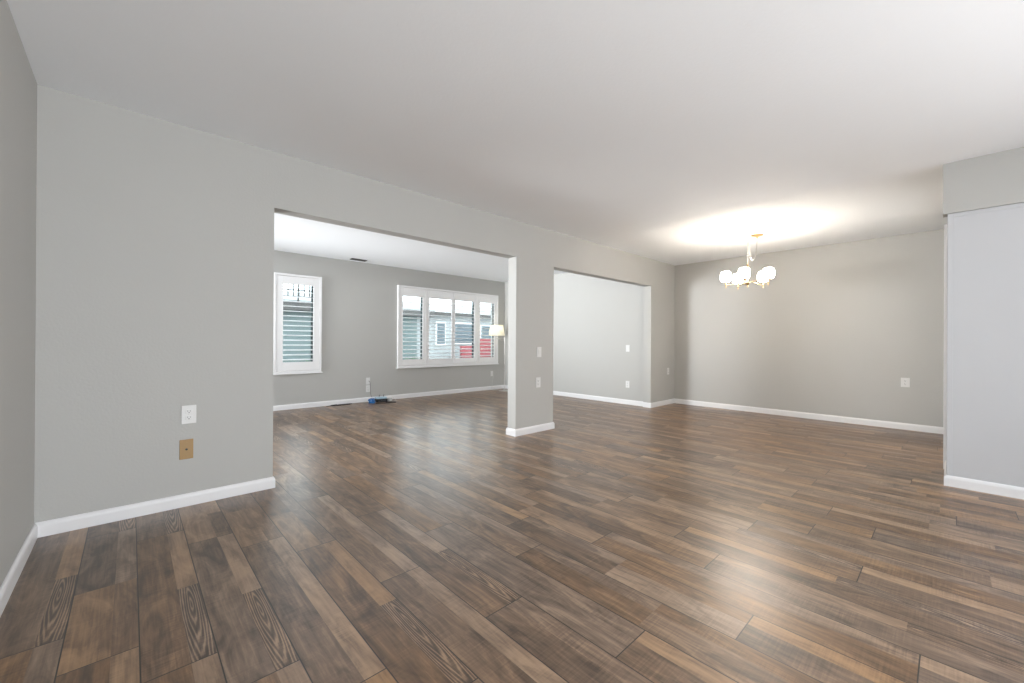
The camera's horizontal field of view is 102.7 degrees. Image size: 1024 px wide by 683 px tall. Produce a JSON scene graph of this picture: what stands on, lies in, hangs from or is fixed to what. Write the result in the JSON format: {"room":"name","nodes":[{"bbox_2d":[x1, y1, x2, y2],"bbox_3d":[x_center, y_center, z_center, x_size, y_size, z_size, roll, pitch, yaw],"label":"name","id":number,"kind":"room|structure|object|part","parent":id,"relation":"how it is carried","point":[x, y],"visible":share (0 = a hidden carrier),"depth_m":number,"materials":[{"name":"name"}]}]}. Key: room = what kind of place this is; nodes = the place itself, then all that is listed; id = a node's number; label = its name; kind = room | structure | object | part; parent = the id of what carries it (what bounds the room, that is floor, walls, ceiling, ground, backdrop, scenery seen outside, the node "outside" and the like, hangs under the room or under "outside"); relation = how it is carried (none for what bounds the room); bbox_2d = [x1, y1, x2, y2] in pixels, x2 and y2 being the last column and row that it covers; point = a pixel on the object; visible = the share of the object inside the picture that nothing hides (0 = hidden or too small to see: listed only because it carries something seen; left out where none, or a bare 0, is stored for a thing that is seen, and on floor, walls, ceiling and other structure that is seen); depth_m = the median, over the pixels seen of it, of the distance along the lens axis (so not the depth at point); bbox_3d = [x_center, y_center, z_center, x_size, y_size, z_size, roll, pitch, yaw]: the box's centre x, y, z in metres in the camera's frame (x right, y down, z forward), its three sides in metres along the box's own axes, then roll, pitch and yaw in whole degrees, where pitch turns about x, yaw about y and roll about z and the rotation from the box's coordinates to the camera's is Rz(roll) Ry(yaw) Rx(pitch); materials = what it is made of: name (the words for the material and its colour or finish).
{"room":"empty living room","nodes":[
{"label":"empty living room","id":0,"kind":"room"},
{"bbox_2d":[0,0,36,586],"bbox_3d":[0.455,-0.152,-1.138,0.140,2.440,8.996,0,0,-43],"label":"wall","id":1,"kind":"structure","parent":0,"point":[18,84],"depth_m":1.82,"materials":[{"name":"paint"}]},
{"bbox_2d":[0,524,37,616],"bbox_3d":[0.455,1.027,-1.034,0.014,0.080,8.822,0,0,-43],"label":"baseboard","id":2,"kind":"structure","parent":1,"relation":"attached to","point":[6,589],"depth_m":1.81,"materials":[{"name":"paint"}]},
{"bbox_2d":[34,84,674,522],"bbox_3d":[-0.526,-0.151,4.187,9.217,2.440,0.132,0,0,-43],"label":"wall","id":3,"kind":"structure","parent":0,"point":[155,236],"depth_m":2.63,"materials":[{"name":"paint"}]},
{"bbox_2d":[34,476,274,537],"bbox_3d":[-2.187,1.018,2.633,1.148,0.080,0.146,0,0,-43],"label":"baseboard","id":4,"kind":"structure","parent":3,"relation":"attached to","point":[75,522],"depth_m":2.50,"materials":[{"name":"paint"}]},
{"bbox_2d":[179,439,192,459],"bbox_3d":[-2.092,0.693,2.631,0.070,0.126,0.015,0,0,-43],"label":"wall plate","id":5,"kind":"object","parent":3,"relation":"attached to","point":[185,446],"visible":1,"depth_m":2.63,"materials":[{"name":"beige plastic"}]},
{"bbox_2d":[181,405,195,423],"bbox_3d":[-2.084,0.471,2.641,0.076,0.118,0.009,0,0,-43],"label":"power outlet","id":6,"kind":"object","parent":3,"relation":"attached to","point":[188,412],"visible":1,"depth_m":2.64,"materials":[{"name":"white plastic"}]},
{"bbox_2d":[506,422,554,436],"bbox_3d":[0.228,1.034,4.894,0.668,0.080,0.160,0,0,-43],"label":"baseboard","id":7,"kind":"structure","parent":3,"relation":"attached to","point":[547,426],"depth_m":4.76,"materials":[{"name":"paint"}]},
{"bbox_2d":[536,377,540,387],"bbox_3d":[0.313,0.488,4.875,0.076,0.120,0.009,0,0,-43],"label":"power outlet","id":8,"kind":"object","parent":3,"relation":"attached to","point":[538,379],"visible":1,"depth_m":4.87,"materials":[{"name":"white plastic"}]},
{"bbox_2d":[537,347,540,356],"bbox_3d":[0.325,0.127,4.884,0.076,0.120,0.010,0,0,-43],"label":"light switch","id":9,"kind":"object","parent":3,"relation":"attached to","point":[538,348],"visible":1,"depth_m":4.88,"materials":[{"name":"white plastic"}]},
{"bbox_2d":[643,398,674,407],"bbox_3d":[2.527,1.049,7.026,0.838,0.080,0.146,0,0,-43],"label":"baseboard","id":10,"kind":"structure","parent":3,"relation":"attached to","point":[669,401],"depth_m":6.87,"materials":[{"name":"paint"}]},
{"bbox_2d":[273,250,504,405],"bbox_3d":[-3.264,-0.162,6.654,8.575,2.440,0.160,0,0,-43],"label":"wall","id":11,"kind":"structure","parent":0,"point":[359,299],"depth_m":7.20,"materials":[{"name":"paint"}]},
{"bbox_2d":[273,272,322,374],"bbox_3d":[-3.392,-0.269,6.475,0.717,1.558,0.164,0,0,-43],"label":"window","id":12,"kind":"structure","parent":11,"relation":"in","point":[280,367],"depth_m":6.42,"materials":[{"name":"paint"}]},
{"bbox_3d":[-3.356,0.501,6.431,0.717,0.018,0.045,0,0,-43],"label":"sill","id":13,"kind":"part","parent":12,"relation":"part of","materials":[{"name":"paint"}]},
{"bbox_2d":[273,385,503,410],"bbox_3d":[-3.204,1.017,6.596,8.275,0.080,0.014,0,0,-43],"label":"baseboard","id":14,"kind":"structure","parent":11,"relation":"attached to","point":[420,394],"depth_m":7.27,"materials":[{"name":"paint"}]},
{"bbox_2d":[396,285,498,368],"bbox_3d":[-1.256,-0.268,8.465,2.489,1.553,0.164,0,0,-43],"label":"window shutters","id":15,"kind":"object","parent":11,"relation":"in","point":[425,294],"depth_m":8.24,"materials":[{"name":"paint"}]},
{"bbox_3d":[-1.897,-0.281,7.797,0.544,1.461,0.026,0,0,-43],"label":"shutter panel","id":16,"kind":"part","parent":15,"relation":"part of","materials":[{"name":"paint"}]},
{"bbox_3d":[-1.442,-0.278,8.221,0.624,1.461,0.026,0,0,-43],"label":"shutter panel","id":17,"kind":"part","parent":15,"relation":"part of","materials":[{"name":"paint"}]},
{"bbox_3d":[-1.220,0.500,8.421,2.489,0.018,0.045,0,0,-43],"label":"sill","id":18,"kind":"part","parent":15,"relation":"part of","materials":[{"name":"paint"}]},
{"bbox_3d":[-0.991,-0.275,8.641,0.599,1.461,0.026,0,0,-43],"label":"shutter panel","id":19,"kind":"part","parent":15,"relation":"part of","materials":[{"name":"paint"}]},
{"bbox_3d":[-0.546,-0.272,9.056,0.542,1.461,0.026,0,0,-43],"label":"shutter panel","id":20,"kind":"part","parent":15,"relation":"part of","materials":[{"name":"paint"}]},
{"bbox_3d":[-1.295,-0.269,8.506,2.340,1.360,0.035,0,0,-43],"label":"frame","id":21,"kind":"part","parent":15,"relation":"part of","materials":[{"name":"paint"}]},
{"bbox_2d":[0,388,1023,682],"bbox_3d":[1.219,1.076,2.131,9.900,0.001,12.850,0,0,-43],"label":"floor","id":22,"kind":"structure","parent":0,"point":[414,539],"depth_m":1.97,"materials":[{"name":"brown wood"}]},
{"bbox_2d":[368,398,375,402],"bbox_3d":[-2.415,1.023,7.051,0.131,0.089,0.110,0,0,-43],"label":"cable coil","id":23,"kind":"object","parent":22,"relation":"on","point":[371,400],"visible":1,"depth_m":7.02,"materials":[{"name":"blue plastic"}]},
{"bbox_2d":[375,395,387,401],"bbox_3d":[-2.300,0.999,7.202,0.195,0.123,0.113,0,0,-35],"label":"router","id":24,"kind":"object","parent":22,"relation":"on","point":[383,398],"visible":0.95,"depth_m":7.16,"materials":[{"name":"black plastic"}]},
{"bbox_2d":[489,325,507,391],"bbox_3d":[-0.294,0.359,8.899,0.468,1.435,0.365,0,0,21],"label":"floor lamp","id":25,"kind":"object","parent":22,"relation":"on","point":[495,330],"visible":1,"depth_m":8.81,"materials":[{"name":"fabric"}]},
{"bbox_3d":[-0.333,-0.242,8.908,0.349,0.227,0.349,0,0,-43],"label":"lamp shade","id":26,"kind":"part","parent":25,"relation":"part of","materials":[{"name":"fabric"}]},
{"bbox_2d":[7,0,1023,281],"bbox_3d":[1.233,-1.414,2.134,9.900,0.140,12.850,0,0,-43],"label":"ceiling","id":27,"kind":"structure","parent":0,"point":[666,131],"depth_m":2.30,"materials":[{"name":"paint"}]},
{"bbox_2d":[350,258,366,261],"bbox_3d":[-2.580,-1.372,6.886,0.260,0.012,0.100,0,0,-43],"label":"ceiling vent","id":28,"kind":"object","parent":27,"relation":"in","point":[351,258],"visible":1,"depth_m":6.86,"materials":[{"name":"grey metal"}]},
{"bbox_2d":[720,230,774,289],"bbox_3d":[2.874,-1.004,5.006,0.579,0.695,0.552,0,0,3],"label":"chandelier","id":29,"kind":"object","parent":27,"relation":"hanging from","point":[764,276],"visible":1,"depth_m":4.99,"materials":[{"name":"gold metal"}]},
{"bbox_3d":[2.649,-0.800,5.068,0.126,0.125,0.126,0,0,-43],"label":"lamp shade","id":30,"kind":"part","parent":29,"relation":"part of","materials":[{"name":"white"}]},
{"bbox_3d":[2.881,-0.798,5.219,0.126,0.125,0.126,0,0,-43],"label":"lamp shade","id":31,"kind":"part","parent":29,"relation":"part of","materials":[{"name":"white"}]},
{"bbox_3d":[2.721,-0.800,4.800,0.126,0.125,0.126,0,0,-43],"label":"lamp shade","id":32,"kind":"part","parent":29,"relation":"part of","materials":[{"name":"white"}]},
{"bbox_3d":[2.993,-1.151,5.080,0.318,0.324,0.028,0,0,-41],"label":"swag chain","id":33,"kind":"part","parent":29,"relation":"part of","materials":[{"name":"metal"}]},
{"bbox_3d":[3.097,-0.797,5.045,0.126,0.125,0.126,0,0,-43],"label":"lamp shade","id":34,"kind":"part","parent":29,"relation":"part of","materials":[{"name":"white"}]},
{"bbox_3d":[2.998,-0.798,4.786,0.126,0.125,0.126,0,0,-43],"label":"lamp shade","id":35,"kind":"part","parent":29,"relation":"part of","materials":[{"name":"white"}]},
{"bbox_2d":[504,273,643,400],"bbox_3d":[1.077,-0.137,8.181,0.140,2.440,3.526,0,0,-43],"label":"wall","id":36,"kind":"structure","parent":0,"point":[595,319],"depth_m":7.56,"materials":[{"name":"paint"}]},
{"bbox_2d":[505,385,642,405],"bbox_3d":[1.020,1.042,8.122,0.014,0.080,3.512,0,0,-43],"label":"baseboard","id":37,"kind":"structure","parent":36,"relation":"attached to","point":[583,396],"depth_m":7.50,"materials":[{"name":"paint"}]},
{"bbox_2d":[674,229,943,426],"bbox_3d":[5.963,-0.116,4.085,0.140,2.440,9.128,0,0,-43],"label":"wall","id":38,"kind":"structure","parent":0,"point":[836,330],"depth_m":5.72,"materials":[{"name":"paint"}]},
{"bbox_2d":[674,398,942,433],"bbox_3d":[4.015,1.056,6.055,0.014,0.080,3.333,0,0,-43],"label":"baseboard","id":39,"kind":"structure","parent":38,"relation":"attached to","point":[896,425],"depth_m":5.71,"materials":[{"name":"paint"}]},
{"bbox_2d":[901,378,909,386],"bbox_3d":[4.906,0.512,5.106,0.009,0.115,0.080,0,0,-43],"label":"power outlet","id":40,"kind":"object","parent":38,"relation":"attached to","point":[905,382],"visible":1,"depth_m":5.10,"materials":[{"name":"white plastic"}]},
{"bbox_2d":[943,147,1023,487],"bbox_3d":[5.194,-0.124,1.113,0.116,2.440,5.546,0,0,-43],"label":"wall","id":41,"kind":"structure","parent":0,"point":[988,247],"depth_m":2.94,"materials":[{"name":"paint"}]},
{"bbox_2d":[944,460,1023,499],"bbox_3d":[5.355,1.056,1.274,0.578,0.080,5.516,0,0,-43],"label":"baseboard","id":42,"kind":"structure","parent":41,"relation":"attached to","point":[952,481],"depth_m":2.95,"materials":[{"name":"paint"}]},
{"bbox_2d":[947,203,1023,475],"bbox_3d":[3.908,0.025,2.426,0.005,1.968,1.821,0,0,-43],"label":"trim","id":43,"kind":"structure","parent":41,"relation":"attached to","point":[950,216],"depth_m":3.08,"materials":[{"name":"paint"}]},
{"bbox_3d":[4.297,-0.125,3.966,2.461,2.440,0.100,0,0,-43],"label":"wall","id":44,"kind":"structure","parent":0,"visible":0},
{"bbox_2d":[943,224,946,468],"bbox_3d":[4.030,0.048,3.801,0.920,2.089,0.022,0,0,-43],"label":"trim","id":45,"kind":"structure","parent":44,"relation":"attached to","point":[945,225],"depth_m":3.49,"materials":[{"name":"paint"}]},
{"label":"outside","id":46,"kind":"structure","parent":0,"visible":0},
{"bbox_3d":[-3.420,1.253,15.396,28.000,0.130,12.816,0,0,-43],"label":"ground","id":47,"kind":"structure","parent":46,"visible":0},
{"bbox_2d":[283,284,490,361],"bbox_3d":[-4.880,-0.227,13.672,17.500,2.810,3.340,0,0,-43],"label":"neighbor house","id":48,"kind":"structure","parent":47,"relation":"on","point":[406,312],"depth_m":13.35,"materials":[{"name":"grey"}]},
{"bbox_3d":[-5.618,-1.335,10.732,3.000,0.590,0.050,0,0,-43],"label":"railing","id":49,"kind":"part","parent":48,"relation":"part of","materials":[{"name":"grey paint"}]},
{"bbox_3d":[-2.442,-0.278,14.093,0.320,0.720,0.007,0,0,-43],"label":"house pane","id":50,"kind":"part","parent":48,"relation":"part of","materials":[{"name":"clear glass"}]},
{"bbox_3d":[-1.706,-0.288,14.778,0.870,0.690,0.007,0,0,-43],"label":"house pane","id":51,"kind":"part","parent":48,"relation":"part of","materials":[{"name":"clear glass"}]},
{"bbox_3d":[-0.902,-0.243,15.528,0.670,0.670,0.007,0,0,-43],"label":"house pane","id":52,"kind":"part","parent":48,"relation":"part of","materials":[{"name":"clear glass"}]},
{"bbox_2d":[460,346,471,357],"bbox_3d":[-1.363,0.672,13.802,0.590,1.050,0.650,0,0,37],"label":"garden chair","id":53,"kind":"object","parent":47,"relation":"on","point":[468,348],"visible":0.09,"depth_m":13.88,"materials":[{"name":"red paint"}]},
{"bbox_2d":[480,339,490,356],"bbox_3d":[-0.888,0.551,14.380,0.650,1.300,0.590,0,0,-28],"label":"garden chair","id":54,"kind":"object","parent":47,"relation":"on","point":[482,341],"visible":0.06,"depth_m":14.57,"materials":[{"name":"red paint"}]}
]}

